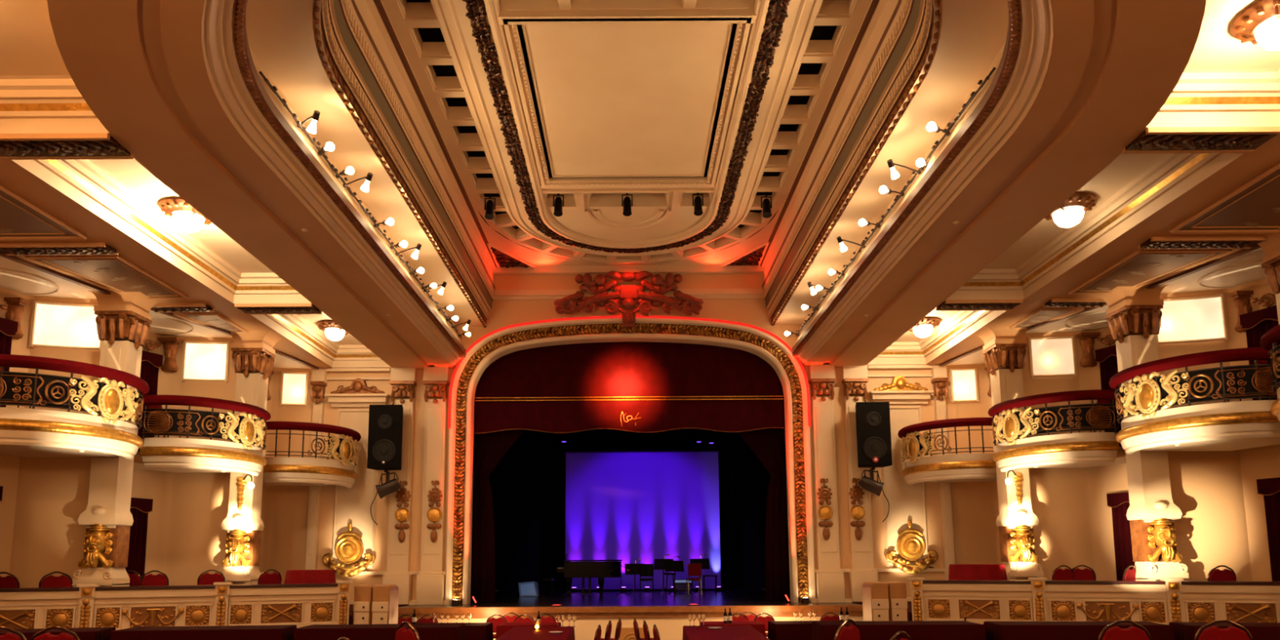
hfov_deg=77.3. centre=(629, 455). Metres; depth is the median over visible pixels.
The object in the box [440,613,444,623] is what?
wine glass
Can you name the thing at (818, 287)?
spot lamp
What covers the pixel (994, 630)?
banquet table
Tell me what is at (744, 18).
ceiling panel
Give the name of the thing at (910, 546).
wall ornament
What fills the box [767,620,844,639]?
banquet table
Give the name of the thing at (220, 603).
parapet
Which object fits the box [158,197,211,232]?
ceiling light
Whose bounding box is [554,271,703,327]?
crest
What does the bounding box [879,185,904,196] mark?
spot lamp
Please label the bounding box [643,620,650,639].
banquet chair
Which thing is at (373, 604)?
cabinet
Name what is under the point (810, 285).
spot lamp
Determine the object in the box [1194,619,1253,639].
banquet chair
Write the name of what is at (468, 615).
wine glass
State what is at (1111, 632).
banquet chair
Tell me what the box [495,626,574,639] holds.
banquet table
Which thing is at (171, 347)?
wall bracket
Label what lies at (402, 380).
pilaster
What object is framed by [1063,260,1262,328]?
trim
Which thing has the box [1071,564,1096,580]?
banquet chair
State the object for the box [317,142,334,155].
spot lamp
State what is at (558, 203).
spotlight
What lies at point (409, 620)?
banquet chair
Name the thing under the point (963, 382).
wall light
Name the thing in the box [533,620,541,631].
candle lamp
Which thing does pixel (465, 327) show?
spot lamp
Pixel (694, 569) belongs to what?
chair
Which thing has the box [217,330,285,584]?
column
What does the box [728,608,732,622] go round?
bottle
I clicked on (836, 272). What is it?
socket
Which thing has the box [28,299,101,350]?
window
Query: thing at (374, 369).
trim
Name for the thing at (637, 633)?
banquet chair
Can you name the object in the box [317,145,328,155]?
socket
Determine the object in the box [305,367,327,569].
pilaster
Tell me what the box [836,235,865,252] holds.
spot lamp
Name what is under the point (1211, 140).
trim
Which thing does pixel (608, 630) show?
banquet chair
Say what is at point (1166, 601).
parapet
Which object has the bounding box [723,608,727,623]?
bottle
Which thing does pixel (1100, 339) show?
scroll
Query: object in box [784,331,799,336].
spot lamp
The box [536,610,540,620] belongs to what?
bottle
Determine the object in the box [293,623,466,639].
banquet table
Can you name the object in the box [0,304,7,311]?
scroll
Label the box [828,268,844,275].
spot lamp
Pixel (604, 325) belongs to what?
trim
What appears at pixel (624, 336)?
proscenium arch
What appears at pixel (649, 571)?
chair
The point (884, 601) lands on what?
cabinet
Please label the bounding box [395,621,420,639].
banquet chair
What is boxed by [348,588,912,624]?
stage
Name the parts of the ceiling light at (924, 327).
lamp shade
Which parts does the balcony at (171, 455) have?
handrail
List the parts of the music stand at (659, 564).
stem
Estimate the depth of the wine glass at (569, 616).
15.15 m
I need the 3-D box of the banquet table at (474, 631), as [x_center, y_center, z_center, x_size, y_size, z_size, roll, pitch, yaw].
[-3.580,3.704,15.777,1.756,0.760,0.955,0,-7,0]
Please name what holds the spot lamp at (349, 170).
attached to the cable at (273, 88)
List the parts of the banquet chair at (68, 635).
backrest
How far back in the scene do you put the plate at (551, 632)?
13.77 m
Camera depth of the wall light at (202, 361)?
17.14 m
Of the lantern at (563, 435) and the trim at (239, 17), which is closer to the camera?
the trim at (239, 17)
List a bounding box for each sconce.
[242,474,253,488]
[1005,469,1017,484]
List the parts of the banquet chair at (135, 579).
frame, backrest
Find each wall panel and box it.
[324,377,391,571]
[867,374,933,568]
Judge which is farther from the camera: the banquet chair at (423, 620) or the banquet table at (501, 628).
the banquet chair at (423, 620)
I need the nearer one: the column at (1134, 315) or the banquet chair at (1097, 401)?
the column at (1134, 315)
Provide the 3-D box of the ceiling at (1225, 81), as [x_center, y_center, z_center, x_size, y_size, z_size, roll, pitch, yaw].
[-0.023,-4.136,7.244,28.800,0.570,26.100,0,-7,0]
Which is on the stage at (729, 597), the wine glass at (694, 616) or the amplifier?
the amplifier
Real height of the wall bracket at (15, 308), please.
0.720 m
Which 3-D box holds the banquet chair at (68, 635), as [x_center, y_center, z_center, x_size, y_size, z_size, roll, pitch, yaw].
[-5.365,2.048,7.611,0.481,0.882,0.486,0,-7,-6]
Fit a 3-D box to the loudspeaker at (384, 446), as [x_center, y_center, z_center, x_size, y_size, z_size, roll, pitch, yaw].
[-5.863,-0.513,19.417,0.795,1.689,0.590,0,-7,0]
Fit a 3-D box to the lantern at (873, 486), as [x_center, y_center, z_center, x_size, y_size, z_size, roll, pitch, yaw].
[5.899,0.911,19.215,0.803,1.340,0.546,0,-7,0]
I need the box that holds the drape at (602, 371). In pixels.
[475,342,782,399]
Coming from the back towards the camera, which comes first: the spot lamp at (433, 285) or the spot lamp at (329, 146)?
the spot lamp at (433, 285)
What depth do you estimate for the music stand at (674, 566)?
24.23 m
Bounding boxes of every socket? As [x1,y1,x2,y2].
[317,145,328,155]
[335,168,348,177]
[373,220,387,227]
[390,242,401,248]
[421,284,431,288]
[833,270,844,275]
[933,125,950,136]
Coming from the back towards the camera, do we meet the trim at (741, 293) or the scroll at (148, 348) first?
the trim at (741, 293)
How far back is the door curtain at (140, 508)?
16.24 m
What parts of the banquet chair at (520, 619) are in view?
backrest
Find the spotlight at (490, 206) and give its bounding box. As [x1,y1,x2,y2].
[484,193,495,219]
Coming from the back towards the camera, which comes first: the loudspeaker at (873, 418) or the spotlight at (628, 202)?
the loudspeaker at (873, 418)
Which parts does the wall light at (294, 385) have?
pane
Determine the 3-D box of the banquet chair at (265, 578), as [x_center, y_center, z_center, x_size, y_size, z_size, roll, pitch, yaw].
[-7.200,2.675,15.771,0.486,0.882,0.481,-6,-9,38]
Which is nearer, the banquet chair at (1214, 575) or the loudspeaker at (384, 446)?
the banquet chair at (1214, 575)
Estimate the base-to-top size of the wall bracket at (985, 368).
0.740 m
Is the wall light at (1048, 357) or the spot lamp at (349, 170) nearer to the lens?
the spot lamp at (349, 170)
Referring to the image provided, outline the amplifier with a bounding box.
[673,578,693,592]
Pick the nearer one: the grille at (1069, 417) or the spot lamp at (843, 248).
the spot lamp at (843, 248)
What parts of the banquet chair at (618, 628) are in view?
frame, backrest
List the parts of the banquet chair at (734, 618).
backrest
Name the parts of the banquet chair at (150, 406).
backrest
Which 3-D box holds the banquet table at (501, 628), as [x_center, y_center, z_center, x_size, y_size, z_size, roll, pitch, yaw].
[-1.980,3.696,15.777,1.316,0.760,0.955,0,-7,0]
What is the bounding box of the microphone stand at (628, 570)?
[608,564,629,595]
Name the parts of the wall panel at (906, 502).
frame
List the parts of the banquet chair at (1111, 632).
backrest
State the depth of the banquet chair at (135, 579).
15.00 m
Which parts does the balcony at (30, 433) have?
handrail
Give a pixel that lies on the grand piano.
(583, 569)
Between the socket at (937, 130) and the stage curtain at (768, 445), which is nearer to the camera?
the socket at (937, 130)
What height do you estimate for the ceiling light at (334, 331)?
0.360 m
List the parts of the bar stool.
seat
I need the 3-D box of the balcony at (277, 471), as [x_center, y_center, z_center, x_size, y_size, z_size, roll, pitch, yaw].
[-7.906,-0.024,18.356,2.828,1.347,2.708,0,-7,0]
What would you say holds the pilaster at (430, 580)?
attached to the wall at (753, 312)
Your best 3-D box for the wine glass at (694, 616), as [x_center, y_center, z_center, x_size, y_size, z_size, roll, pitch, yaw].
[1.217,3.099,15.126,0.080,0.220,0.078,0,-7,0]
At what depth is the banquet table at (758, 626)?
15.47 m
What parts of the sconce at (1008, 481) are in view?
bulb, arm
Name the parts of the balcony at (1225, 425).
handrail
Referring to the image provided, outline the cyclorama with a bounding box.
[564,449,720,589]
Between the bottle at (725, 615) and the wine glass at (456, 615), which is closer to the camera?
the bottle at (725, 615)
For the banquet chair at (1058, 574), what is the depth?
15.13 m
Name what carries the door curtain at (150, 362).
hanging from the wall at (44, 499)
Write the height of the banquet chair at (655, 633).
0.882 m
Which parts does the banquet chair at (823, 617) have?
backrest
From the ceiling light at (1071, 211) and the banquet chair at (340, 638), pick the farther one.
the ceiling light at (1071, 211)
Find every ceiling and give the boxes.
[0,0,1279,369]
[312,0,942,326]
[381,0,871,266]
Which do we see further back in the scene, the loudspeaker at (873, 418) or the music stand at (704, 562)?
the music stand at (704, 562)
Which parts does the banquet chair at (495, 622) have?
backrest, frame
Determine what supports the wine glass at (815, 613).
on the banquet table at (777, 630)
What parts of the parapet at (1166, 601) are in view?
relief panel, relief panel, relief panel, relief panel, relief panel, relief panel, relief panel, relief panel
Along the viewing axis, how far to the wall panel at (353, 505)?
19.75 m
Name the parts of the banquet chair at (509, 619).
frame, backrest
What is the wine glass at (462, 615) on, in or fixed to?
on the banquet table at (474, 631)
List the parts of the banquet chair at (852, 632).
backrest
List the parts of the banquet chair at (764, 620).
frame, backrest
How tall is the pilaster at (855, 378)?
5.840 m
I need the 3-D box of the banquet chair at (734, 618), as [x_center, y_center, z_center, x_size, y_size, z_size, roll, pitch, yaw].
[2.280,3.721,16.610,0.481,0.882,0.486,0,-7,0]
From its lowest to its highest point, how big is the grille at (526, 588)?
0.340 m
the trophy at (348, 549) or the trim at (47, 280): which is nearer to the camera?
the trim at (47, 280)
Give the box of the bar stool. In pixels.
[663,572,676,595]
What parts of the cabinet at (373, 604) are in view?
door panel, door panel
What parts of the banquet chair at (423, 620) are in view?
backrest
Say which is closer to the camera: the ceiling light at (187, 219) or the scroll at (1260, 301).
the ceiling light at (187, 219)
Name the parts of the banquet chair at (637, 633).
frame, backrest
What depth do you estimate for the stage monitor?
23.22 m
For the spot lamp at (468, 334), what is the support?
attached to the cable at (273, 88)
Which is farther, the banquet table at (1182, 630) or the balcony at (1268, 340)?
the balcony at (1268, 340)
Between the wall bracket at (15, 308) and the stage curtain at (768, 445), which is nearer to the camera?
the wall bracket at (15, 308)
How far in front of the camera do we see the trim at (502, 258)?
19.79 m
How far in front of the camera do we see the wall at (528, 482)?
28.84 m
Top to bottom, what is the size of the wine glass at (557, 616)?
0.220 m
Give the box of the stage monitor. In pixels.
[518,581,539,596]
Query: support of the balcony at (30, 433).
attached to the wall at (44, 499)
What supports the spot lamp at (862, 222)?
attached to the cable at (973, 94)
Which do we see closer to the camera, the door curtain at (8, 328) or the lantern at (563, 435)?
the door curtain at (8, 328)
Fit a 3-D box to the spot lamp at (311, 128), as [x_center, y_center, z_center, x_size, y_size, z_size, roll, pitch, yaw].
[-4.071,-4.249,10.141,0.233,0.242,0.271,5,-9,-34]
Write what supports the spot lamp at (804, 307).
attached to the cable at (973, 94)
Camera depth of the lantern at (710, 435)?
25.60 m
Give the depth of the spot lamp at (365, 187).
11.77 m
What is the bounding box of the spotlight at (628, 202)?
[622,192,632,216]
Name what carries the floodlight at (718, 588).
on the stage at (729, 597)
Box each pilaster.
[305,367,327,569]
[382,367,417,604]
[415,366,449,604]
[808,364,844,602]
[841,364,878,601]
[930,364,955,580]
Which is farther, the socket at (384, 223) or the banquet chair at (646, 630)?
the banquet chair at (646, 630)
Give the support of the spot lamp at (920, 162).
attached to the cable at (973, 94)
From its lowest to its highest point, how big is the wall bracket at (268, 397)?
0.740 m
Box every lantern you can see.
[370,469,400,524]
[560,432,568,442]
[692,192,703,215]
[694,428,702,443]
[707,430,715,444]
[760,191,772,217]
[858,466,889,522]
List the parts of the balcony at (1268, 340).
handrail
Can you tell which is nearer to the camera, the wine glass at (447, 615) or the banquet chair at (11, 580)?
the banquet chair at (11, 580)
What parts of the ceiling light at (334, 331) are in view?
lamp shade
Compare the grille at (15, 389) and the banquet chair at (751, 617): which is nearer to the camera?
the grille at (15, 389)
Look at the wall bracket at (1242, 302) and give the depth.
14.16 m
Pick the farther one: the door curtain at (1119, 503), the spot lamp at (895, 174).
the door curtain at (1119, 503)
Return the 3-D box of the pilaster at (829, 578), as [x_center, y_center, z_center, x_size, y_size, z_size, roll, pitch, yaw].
[4.824,0.631,19.639,0.640,5.840,0.260,0,-7,0]
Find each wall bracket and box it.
[4,297,27,339]
[157,337,181,372]
[266,370,273,400]
[984,367,991,396]
[1076,332,1100,367]
[1229,290,1253,333]
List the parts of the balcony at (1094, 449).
handrail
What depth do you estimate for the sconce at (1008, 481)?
16.25 m
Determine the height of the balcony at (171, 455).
1.347 m
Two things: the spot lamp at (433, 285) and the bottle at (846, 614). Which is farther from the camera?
the spot lamp at (433, 285)
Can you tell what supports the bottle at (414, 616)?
on the banquet table at (474, 631)
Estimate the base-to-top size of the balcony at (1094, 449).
1.347 m
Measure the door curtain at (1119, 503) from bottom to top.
2.300 m
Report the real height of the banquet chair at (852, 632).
0.882 m
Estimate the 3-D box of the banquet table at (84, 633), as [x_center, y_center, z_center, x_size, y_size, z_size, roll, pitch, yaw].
[-6.488,2.231,8.467,1.796,0.750,0.675,1,-8,-11]
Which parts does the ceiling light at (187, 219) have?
lamp shade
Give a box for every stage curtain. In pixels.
[470,426,525,602]
[737,424,790,599]
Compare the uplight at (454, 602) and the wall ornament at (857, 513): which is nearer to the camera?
the uplight at (454, 602)
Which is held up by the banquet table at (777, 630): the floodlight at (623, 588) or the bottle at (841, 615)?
the bottle at (841, 615)
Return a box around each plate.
[549,631,562,633]
[708,626,721,628]
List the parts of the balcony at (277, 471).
handrail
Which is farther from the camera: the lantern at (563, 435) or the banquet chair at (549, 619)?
the lantern at (563, 435)
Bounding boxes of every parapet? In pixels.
[0,580,352,630]
[907,577,1279,624]
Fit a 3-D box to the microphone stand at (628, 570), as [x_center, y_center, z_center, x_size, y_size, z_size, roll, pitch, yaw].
[-0.310,3.700,23.821,0.486,0.890,0.416,6,-10,-40]
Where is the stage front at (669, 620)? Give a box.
[397,604,863,639]
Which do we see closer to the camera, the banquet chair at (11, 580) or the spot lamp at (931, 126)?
the spot lamp at (931, 126)
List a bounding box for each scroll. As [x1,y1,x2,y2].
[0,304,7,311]
[139,339,160,351]
[1097,334,1118,346]
[1249,291,1279,307]
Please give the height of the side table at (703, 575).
0.560 m
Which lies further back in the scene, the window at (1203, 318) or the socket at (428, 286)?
the socket at (428, 286)
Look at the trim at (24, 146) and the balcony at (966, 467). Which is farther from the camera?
the balcony at (966, 467)
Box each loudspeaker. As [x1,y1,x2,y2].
[367,402,403,470]
[855,400,892,467]
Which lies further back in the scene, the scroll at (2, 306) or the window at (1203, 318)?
the window at (1203, 318)
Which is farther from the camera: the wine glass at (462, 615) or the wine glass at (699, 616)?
the wine glass at (462, 615)
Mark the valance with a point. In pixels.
(638, 387)
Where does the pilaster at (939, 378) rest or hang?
attached to the wall at (753, 312)
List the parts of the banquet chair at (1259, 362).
backrest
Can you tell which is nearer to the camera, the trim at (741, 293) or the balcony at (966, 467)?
the balcony at (966, 467)
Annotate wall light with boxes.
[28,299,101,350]
[181,340,231,382]
[280,371,309,406]
[949,367,978,403]
[1026,335,1077,377]
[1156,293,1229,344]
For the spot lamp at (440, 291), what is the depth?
16.37 m
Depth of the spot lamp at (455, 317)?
18.20 m
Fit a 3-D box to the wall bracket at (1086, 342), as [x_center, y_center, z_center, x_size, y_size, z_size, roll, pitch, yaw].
[9.748,-2.246,16.954,0.400,0.720,0.180,0,-7,0]
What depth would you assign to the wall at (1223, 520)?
16.53 m
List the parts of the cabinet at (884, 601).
door panel, door panel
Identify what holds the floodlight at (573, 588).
on the stage at (729, 597)
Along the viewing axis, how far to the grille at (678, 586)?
25.36 m
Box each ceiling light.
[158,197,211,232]
[315,320,348,341]
[908,316,941,337]
[1044,192,1097,227]
[1230,0,1279,50]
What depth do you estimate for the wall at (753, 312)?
20.01 m
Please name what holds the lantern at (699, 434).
hanging from the wall at (528, 482)
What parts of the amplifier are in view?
control panel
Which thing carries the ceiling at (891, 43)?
attached to the ceiling at (614, 100)
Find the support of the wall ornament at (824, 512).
attached to the pilaster at (829, 578)
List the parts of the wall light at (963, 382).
pane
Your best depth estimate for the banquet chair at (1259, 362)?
12.77 m
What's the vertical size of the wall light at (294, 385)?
0.864 m
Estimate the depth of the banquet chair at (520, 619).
16.82 m
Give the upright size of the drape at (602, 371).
1.620 m
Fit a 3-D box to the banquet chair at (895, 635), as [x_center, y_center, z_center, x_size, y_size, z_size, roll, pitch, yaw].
[2.033,1.869,6.548,0.481,0.882,0.486,7,-10,-43]
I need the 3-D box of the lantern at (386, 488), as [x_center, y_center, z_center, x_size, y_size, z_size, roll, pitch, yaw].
[-5.888,0.976,19.215,0.803,1.340,0.546,0,-7,0]
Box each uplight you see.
[451,599,458,604]
[801,597,808,603]
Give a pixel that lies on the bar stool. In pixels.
(665, 573)
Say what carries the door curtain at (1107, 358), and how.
hanging from the wall at (1223, 520)
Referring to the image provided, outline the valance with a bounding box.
[475,342,783,433]
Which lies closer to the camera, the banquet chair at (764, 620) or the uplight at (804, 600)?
the banquet chair at (764, 620)
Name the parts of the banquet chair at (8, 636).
backrest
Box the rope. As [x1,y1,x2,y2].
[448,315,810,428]
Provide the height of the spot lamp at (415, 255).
0.242 m
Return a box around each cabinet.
[353,584,399,624]
[862,581,907,621]
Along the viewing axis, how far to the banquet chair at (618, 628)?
15.39 m
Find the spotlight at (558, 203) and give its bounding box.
[552,193,564,216]
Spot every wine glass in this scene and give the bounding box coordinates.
[431,613,435,623]
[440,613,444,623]
[445,613,449,623]
[454,613,458,623]
[460,613,464,623]
[466,613,471,624]
[555,614,559,626]
[560,614,564,626]
[567,614,571,626]
[572,614,576,626]
[688,614,692,626]
[692,613,696,626]
[697,613,702,626]
[701,613,705,625]
[793,610,797,622]
[799,610,803,622]
[808,610,812,622]
[813,610,817,621]
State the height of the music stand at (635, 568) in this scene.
1.072 m
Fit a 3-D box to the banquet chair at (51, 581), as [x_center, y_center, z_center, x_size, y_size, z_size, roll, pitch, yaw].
[-9.811,2.421,13.700,0.481,0.882,0.486,4,-8,-28]
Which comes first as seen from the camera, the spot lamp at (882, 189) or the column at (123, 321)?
the spot lamp at (882, 189)
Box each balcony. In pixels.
[0,354,149,459]
[133,395,271,475]
[262,421,360,488]
[897,417,996,485]
[987,389,1126,471]
[1108,346,1279,454]
[1259,324,1279,421]
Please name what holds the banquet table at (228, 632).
on the floor
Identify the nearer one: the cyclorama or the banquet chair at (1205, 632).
the banquet chair at (1205, 632)
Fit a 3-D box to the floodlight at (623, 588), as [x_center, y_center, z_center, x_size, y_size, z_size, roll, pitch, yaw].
[-0.196,4.412,26.452,0.200,0.152,0.160,0,-7,0]
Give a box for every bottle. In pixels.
[412,609,416,623]
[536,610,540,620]
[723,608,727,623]
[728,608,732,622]
[839,607,844,621]
[844,607,848,619]
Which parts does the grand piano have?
leg, leg, lid, leg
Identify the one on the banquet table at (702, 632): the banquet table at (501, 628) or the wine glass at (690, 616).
the wine glass at (690, 616)
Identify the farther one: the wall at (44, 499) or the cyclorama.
the cyclorama
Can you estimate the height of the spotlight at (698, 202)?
0.563 m
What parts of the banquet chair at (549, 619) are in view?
backrest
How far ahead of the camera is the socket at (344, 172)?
11.43 m
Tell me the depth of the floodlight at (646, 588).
26.40 m
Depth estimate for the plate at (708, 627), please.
14.45 m
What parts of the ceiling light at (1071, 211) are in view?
lamp shade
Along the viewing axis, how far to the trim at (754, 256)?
19.76 m
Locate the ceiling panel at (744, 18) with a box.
[497,8,756,211]
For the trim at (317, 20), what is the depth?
11.89 m
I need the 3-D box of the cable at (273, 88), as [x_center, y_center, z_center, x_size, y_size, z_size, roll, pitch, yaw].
[-4.177,-3.636,14.593,0.111,0.118,11.000,0,-7,0]
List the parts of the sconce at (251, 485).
arm, bulb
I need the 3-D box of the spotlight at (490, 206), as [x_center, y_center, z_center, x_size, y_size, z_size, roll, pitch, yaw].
[-2.889,-5.176,16.517,0.213,0.563,0.211,-7,-10,44]
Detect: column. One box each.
[71,290,164,586]
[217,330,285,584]
[971,326,1044,580]
[1093,284,1189,581]
[1257,227,1279,324]
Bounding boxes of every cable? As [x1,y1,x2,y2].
[258,71,462,338]
[795,66,995,337]
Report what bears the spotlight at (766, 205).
hanging from the ceiling at (614, 100)
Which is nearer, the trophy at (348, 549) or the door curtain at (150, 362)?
the door curtain at (150, 362)
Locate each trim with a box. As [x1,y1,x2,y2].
[0,133,321,314]
[0,184,248,335]
[0,267,193,334]
[234,0,1020,357]
[314,0,939,327]
[325,367,448,604]
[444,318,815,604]
[452,324,808,604]
[462,0,791,253]
[486,243,535,267]
[493,264,764,300]
[721,241,769,266]
[812,364,945,602]
[936,126,1279,311]
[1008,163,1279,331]
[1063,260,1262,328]
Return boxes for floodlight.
[571,586,577,591]
[621,586,626,591]
[644,586,650,591]
[716,586,721,591]
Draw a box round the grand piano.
[556,554,622,595]
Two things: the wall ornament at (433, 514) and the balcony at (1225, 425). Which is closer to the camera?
the balcony at (1225, 425)
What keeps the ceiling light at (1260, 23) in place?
attached to the ceiling at (1225, 81)
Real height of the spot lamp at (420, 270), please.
0.160 m
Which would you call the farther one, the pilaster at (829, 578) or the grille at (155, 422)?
the pilaster at (829, 578)
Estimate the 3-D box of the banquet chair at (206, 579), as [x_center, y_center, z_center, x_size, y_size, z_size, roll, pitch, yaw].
[-8.133,2.654,15.563,0.481,0.882,0.486,3,-8,-23]
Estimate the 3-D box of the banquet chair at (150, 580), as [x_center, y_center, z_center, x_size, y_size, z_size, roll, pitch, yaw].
[-8.779,2.569,14.887,0.481,0.882,0.486,1,-8,-11]
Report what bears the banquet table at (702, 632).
on the floor
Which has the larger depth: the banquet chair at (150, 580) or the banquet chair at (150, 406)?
the banquet chair at (150, 406)
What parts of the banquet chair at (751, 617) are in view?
frame, backrest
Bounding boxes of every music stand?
[624,559,644,595]
[653,554,673,594]
[664,555,684,594]
[689,554,709,593]
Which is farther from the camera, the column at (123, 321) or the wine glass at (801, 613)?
the wine glass at (801, 613)
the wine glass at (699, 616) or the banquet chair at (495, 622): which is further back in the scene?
the banquet chair at (495, 622)
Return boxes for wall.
[0,287,312,587]
[304,253,955,600]
[474,371,785,590]
[945,278,1279,581]
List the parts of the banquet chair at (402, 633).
backrest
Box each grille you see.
[0,374,44,404]
[141,410,200,435]
[520,583,536,595]
[675,583,691,590]
[1057,405,1115,430]
[1213,366,1279,398]
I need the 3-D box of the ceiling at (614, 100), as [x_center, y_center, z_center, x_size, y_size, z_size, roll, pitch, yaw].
[-0.033,-5.905,13.222,7.000,0.280,14.700,0,-7,0]
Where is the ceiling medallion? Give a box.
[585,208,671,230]
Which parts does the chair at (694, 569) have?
seat, backrest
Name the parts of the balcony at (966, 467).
handrail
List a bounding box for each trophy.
[321,523,374,577]
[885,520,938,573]
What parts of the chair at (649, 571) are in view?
seat, backrest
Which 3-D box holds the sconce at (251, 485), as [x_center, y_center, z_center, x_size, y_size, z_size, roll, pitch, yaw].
[-7.810,0.523,16.357,0.396,0.322,0.111,-6,-9,36]
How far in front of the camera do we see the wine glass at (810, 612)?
15.82 m
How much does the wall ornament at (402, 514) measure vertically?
1.527 m
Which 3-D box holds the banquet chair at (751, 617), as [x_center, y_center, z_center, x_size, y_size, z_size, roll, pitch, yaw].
[2.561,3.776,17.047,0.481,0.882,0.486,0,-7,0]
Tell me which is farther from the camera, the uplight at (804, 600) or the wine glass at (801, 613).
the uplight at (804, 600)
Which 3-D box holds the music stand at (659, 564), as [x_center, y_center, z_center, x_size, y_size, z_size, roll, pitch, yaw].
[1.041,3.619,24.516,0.621,1.212,0.370,0,-7,0]
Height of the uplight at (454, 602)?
0.124 m
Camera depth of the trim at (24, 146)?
9.44 m
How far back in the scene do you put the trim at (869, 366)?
19.99 m
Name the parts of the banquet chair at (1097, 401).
backrest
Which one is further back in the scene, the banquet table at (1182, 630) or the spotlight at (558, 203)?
the spotlight at (558, 203)
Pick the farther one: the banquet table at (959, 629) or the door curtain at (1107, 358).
the door curtain at (1107, 358)
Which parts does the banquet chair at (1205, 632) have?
backrest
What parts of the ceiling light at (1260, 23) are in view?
lamp shade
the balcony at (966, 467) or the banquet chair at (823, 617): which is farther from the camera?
the balcony at (966, 467)
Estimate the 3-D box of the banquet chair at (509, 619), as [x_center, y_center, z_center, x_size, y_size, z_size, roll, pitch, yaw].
[-2.544,3.817,17.145,0.481,0.882,0.486,1,-7,-9]
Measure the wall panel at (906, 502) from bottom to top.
4.860 m
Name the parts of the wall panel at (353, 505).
frame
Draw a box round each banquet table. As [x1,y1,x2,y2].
[0,626,115,639]
[109,624,297,639]
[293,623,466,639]
[416,622,493,639]
[495,622,560,639]
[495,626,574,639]
[682,625,769,639]
[699,621,765,636]
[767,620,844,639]
[811,620,986,639]
[983,621,1174,639]
[1168,622,1279,639]
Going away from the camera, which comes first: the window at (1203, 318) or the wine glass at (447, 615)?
the window at (1203, 318)
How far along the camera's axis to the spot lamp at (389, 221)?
13.00 m
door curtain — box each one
[0,317,17,407]
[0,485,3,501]
[124,497,153,577]
[136,350,163,452]
[1094,344,1122,447]
[1106,492,1135,580]
[1239,305,1279,400]
[1256,477,1279,581]
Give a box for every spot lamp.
[297,110,319,133]
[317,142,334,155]
[335,166,354,177]
[342,172,373,191]
[373,217,394,227]
[390,240,407,248]
[395,243,422,258]
[409,266,424,274]
[421,282,436,288]
[423,281,446,294]
[438,305,453,311]
[445,315,457,321]
[451,319,471,330]
[457,332,471,337]
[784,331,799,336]
[801,304,818,310]
[807,281,830,294]
[815,284,831,290]
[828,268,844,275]
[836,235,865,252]
[858,218,880,227]
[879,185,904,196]
[887,159,920,179]
[915,158,928,170]
[926,121,950,136]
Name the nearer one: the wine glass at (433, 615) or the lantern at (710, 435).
the wine glass at (433, 615)
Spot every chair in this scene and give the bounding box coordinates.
[0,572,19,588]
[0,626,26,639]
[30,626,79,639]
[38,571,73,587]
[126,570,141,586]
[140,570,168,586]
[146,404,180,437]
[197,569,225,585]
[257,568,281,584]
[337,637,349,639]
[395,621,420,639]
[397,614,412,623]
[416,614,438,622]
[485,613,507,638]
[501,612,519,622]
[513,613,533,622]
[535,613,556,622]
[594,624,601,639]
[600,617,622,639]
[604,620,612,639]
[633,617,653,639]
[640,564,653,594]
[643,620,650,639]
[653,624,660,639]
[685,563,702,594]
[727,613,748,621]
[738,611,755,621]
[753,613,774,636]
[820,612,839,620]
[834,618,860,639]
[889,631,911,639]
[1051,564,1074,580]
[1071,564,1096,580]
[1078,400,1112,432]
[1097,619,1151,639]
[1122,565,1136,580]
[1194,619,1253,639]
[1207,564,1235,581]
[1227,360,1271,401]
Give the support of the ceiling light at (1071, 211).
attached to the ceiling at (1225, 81)
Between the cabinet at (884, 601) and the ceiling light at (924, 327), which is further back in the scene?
the ceiling light at (924, 327)
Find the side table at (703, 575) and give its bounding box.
[702,574,717,593]
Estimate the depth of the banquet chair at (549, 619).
17.04 m
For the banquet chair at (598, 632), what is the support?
on the floor
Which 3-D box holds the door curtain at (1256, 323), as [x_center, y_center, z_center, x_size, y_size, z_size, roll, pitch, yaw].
[11.060,-1.565,13.560,0.164,2.000,1.095,2,-8,-20]
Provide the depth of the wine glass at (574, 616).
15.03 m
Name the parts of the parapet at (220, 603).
relief panel, relief panel, relief panel, relief panel, relief panel, relief panel, relief panel, relief panel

